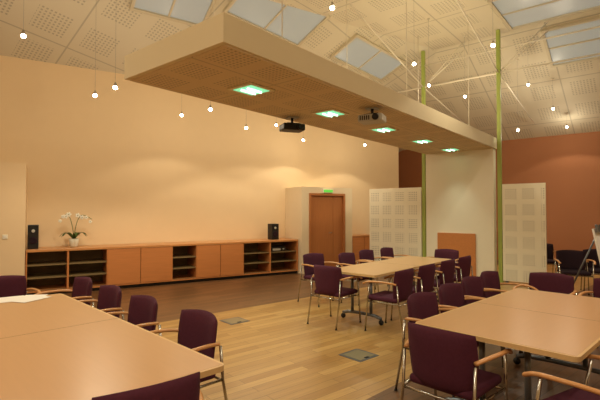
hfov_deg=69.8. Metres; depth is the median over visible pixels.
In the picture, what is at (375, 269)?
meeting table
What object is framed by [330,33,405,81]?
window
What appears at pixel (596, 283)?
chair
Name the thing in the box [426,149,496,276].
wall
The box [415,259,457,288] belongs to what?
chair
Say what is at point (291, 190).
wall
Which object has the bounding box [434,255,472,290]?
chair
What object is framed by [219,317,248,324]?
outlet box
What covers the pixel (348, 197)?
wall
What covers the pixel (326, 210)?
door
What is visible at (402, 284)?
chair
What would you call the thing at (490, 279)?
chair
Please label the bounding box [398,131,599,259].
wall
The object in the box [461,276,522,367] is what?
chair
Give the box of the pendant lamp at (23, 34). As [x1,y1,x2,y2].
[20,15,25,37]
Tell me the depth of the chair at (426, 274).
6.09 m
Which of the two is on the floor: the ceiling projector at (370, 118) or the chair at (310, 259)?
the chair at (310, 259)
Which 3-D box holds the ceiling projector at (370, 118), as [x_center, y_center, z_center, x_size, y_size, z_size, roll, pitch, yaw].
[0.991,-1.169,5.931,0.340,0.197,0.305,-1,-2,25]
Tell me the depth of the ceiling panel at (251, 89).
4.96 m
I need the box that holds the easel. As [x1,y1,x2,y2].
[574,224,599,283]
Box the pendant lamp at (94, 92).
[93,49,96,96]
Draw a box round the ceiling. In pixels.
[0,0,599,151]
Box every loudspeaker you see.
[27,225,38,248]
[268,224,278,239]
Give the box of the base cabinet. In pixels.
[352,234,369,263]
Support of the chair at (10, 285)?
on the floor
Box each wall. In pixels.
[0,55,398,247]
[0,162,26,275]
[285,187,351,193]
[285,193,308,273]
[345,194,351,252]
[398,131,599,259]
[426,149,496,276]
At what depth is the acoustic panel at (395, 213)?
11.32 m
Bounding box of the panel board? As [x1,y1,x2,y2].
[437,233,475,275]
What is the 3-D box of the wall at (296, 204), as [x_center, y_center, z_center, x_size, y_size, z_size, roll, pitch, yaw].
[-0.082,0.857,11.337,0.220,2.060,0.850,1,-2,-31]
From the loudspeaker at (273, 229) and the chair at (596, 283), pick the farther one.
the loudspeaker at (273, 229)
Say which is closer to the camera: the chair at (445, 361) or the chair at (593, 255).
the chair at (445, 361)
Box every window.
[129,0,216,25]
[222,0,330,46]
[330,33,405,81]
[487,0,599,29]
[540,15,599,67]
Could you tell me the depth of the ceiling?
9.90 m
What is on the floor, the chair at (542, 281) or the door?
the chair at (542, 281)
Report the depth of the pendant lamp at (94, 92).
6.71 m
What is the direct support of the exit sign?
attached to the wall at (291, 190)
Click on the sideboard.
(164, 263)
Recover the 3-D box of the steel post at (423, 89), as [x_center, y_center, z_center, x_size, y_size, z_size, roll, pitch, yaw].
[3.152,-0.965,10.930,0.110,5.683,0.160,-1,-2,39]
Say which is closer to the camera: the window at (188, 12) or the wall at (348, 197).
the window at (188, 12)
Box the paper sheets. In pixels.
[0,294,50,302]
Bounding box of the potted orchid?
[58,212,91,246]
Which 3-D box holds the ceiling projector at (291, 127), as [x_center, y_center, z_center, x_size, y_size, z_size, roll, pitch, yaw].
[-0.112,-1.149,6.510,0.340,0.207,0.305,1,-2,-20]
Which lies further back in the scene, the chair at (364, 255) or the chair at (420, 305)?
the chair at (364, 255)
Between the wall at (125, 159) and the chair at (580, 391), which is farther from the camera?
the wall at (125, 159)
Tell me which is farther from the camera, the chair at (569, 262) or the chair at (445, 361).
the chair at (569, 262)
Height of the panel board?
1.070 m
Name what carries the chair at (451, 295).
on the floor
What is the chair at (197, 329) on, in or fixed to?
on the floor
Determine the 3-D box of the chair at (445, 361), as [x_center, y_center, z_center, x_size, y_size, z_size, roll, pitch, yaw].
[1.040,1.255,2.942,0.603,0.840,0.638,1,-2,-44]
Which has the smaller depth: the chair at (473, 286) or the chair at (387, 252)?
the chair at (473, 286)
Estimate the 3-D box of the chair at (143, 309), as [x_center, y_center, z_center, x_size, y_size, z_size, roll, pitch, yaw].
[-1.497,1.273,3.662,0.638,0.840,0.603,-1,-2,45]
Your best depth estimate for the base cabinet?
12.31 m
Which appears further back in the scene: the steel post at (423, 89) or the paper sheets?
the steel post at (423, 89)
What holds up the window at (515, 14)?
attached to the ceiling
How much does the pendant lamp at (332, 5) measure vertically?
1.476 m
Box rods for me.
[349,0,599,123]
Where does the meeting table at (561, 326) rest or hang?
on the floor
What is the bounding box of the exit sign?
[322,189,332,192]
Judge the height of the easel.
1.412 m
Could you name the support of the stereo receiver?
on the sideboard
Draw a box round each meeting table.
[0,294,223,399]
[339,256,450,324]
[415,288,599,399]
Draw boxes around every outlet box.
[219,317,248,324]
[338,349,378,361]
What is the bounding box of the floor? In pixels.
[64,254,599,399]
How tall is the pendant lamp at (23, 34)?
1.876 m
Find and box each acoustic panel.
[369,187,421,268]
[502,183,546,282]
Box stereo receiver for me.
[271,245,285,251]
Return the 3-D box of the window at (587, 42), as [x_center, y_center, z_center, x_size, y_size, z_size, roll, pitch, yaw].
[7.349,-3.579,8.856,4.020,0.574,1.243,-1,-2,39]
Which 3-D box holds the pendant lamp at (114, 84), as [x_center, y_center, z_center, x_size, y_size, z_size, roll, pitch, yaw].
[-2.700,-2.801,6.313,0.066,2.376,0.066,0,-1,0]
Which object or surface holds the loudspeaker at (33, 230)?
on the sideboard
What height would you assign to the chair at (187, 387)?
0.840 m
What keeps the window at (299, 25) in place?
attached to the ceiling
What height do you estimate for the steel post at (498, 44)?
5.740 m
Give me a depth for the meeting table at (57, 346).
2.57 m
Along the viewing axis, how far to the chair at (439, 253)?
8.55 m
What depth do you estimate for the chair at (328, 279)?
5.97 m
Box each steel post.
[421,51,425,256]
[496,29,504,281]
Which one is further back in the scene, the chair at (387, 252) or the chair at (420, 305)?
the chair at (387, 252)
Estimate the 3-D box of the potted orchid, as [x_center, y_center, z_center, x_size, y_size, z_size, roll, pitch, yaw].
[-4.596,0.595,8.678,0.576,0.710,0.518,-1,-2,21]
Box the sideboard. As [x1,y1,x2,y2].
[25,238,297,294]
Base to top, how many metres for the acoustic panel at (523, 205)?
2.200 m
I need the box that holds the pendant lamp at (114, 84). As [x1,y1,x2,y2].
[113,53,116,89]
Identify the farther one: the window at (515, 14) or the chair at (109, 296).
the window at (515, 14)
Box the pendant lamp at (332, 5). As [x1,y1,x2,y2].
[330,2,334,9]
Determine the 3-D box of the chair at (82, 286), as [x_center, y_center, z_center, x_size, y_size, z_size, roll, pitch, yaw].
[-2.587,1.301,4.752,0.638,0.840,0.603,-1,-2,45]
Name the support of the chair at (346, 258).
on the floor
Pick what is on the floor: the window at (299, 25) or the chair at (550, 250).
the chair at (550, 250)
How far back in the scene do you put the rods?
9.62 m
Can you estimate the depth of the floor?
5.15 m
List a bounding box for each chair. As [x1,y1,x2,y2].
[0,275,40,297]
[34,277,93,306]
[78,285,124,320]
[92,372,203,399]
[108,295,161,335]
[150,309,227,399]
[297,253,342,306]
[307,265,362,330]
[332,252,375,305]
[354,249,392,291]
[363,268,416,333]
[375,247,409,289]
[390,263,439,320]
[394,292,478,396]
[400,322,512,399]
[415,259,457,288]
[429,249,458,273]
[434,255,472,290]
[438,283,507,371]
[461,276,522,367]
[480,271,538,352]
[512,272,576,294]
[522,354,599,399]
[547,243,556,272]
[554,250,595,290]
[578,278,599,347]
[580,249,599,294]
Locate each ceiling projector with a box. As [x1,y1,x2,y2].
[279,116,304,132]
[358,107,385,124]
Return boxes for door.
[309,193,344,266]
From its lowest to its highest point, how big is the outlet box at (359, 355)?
0.009 m
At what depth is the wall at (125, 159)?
9.90 m
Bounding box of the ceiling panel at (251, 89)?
[124,0,496,153]
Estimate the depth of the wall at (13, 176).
7.73 m

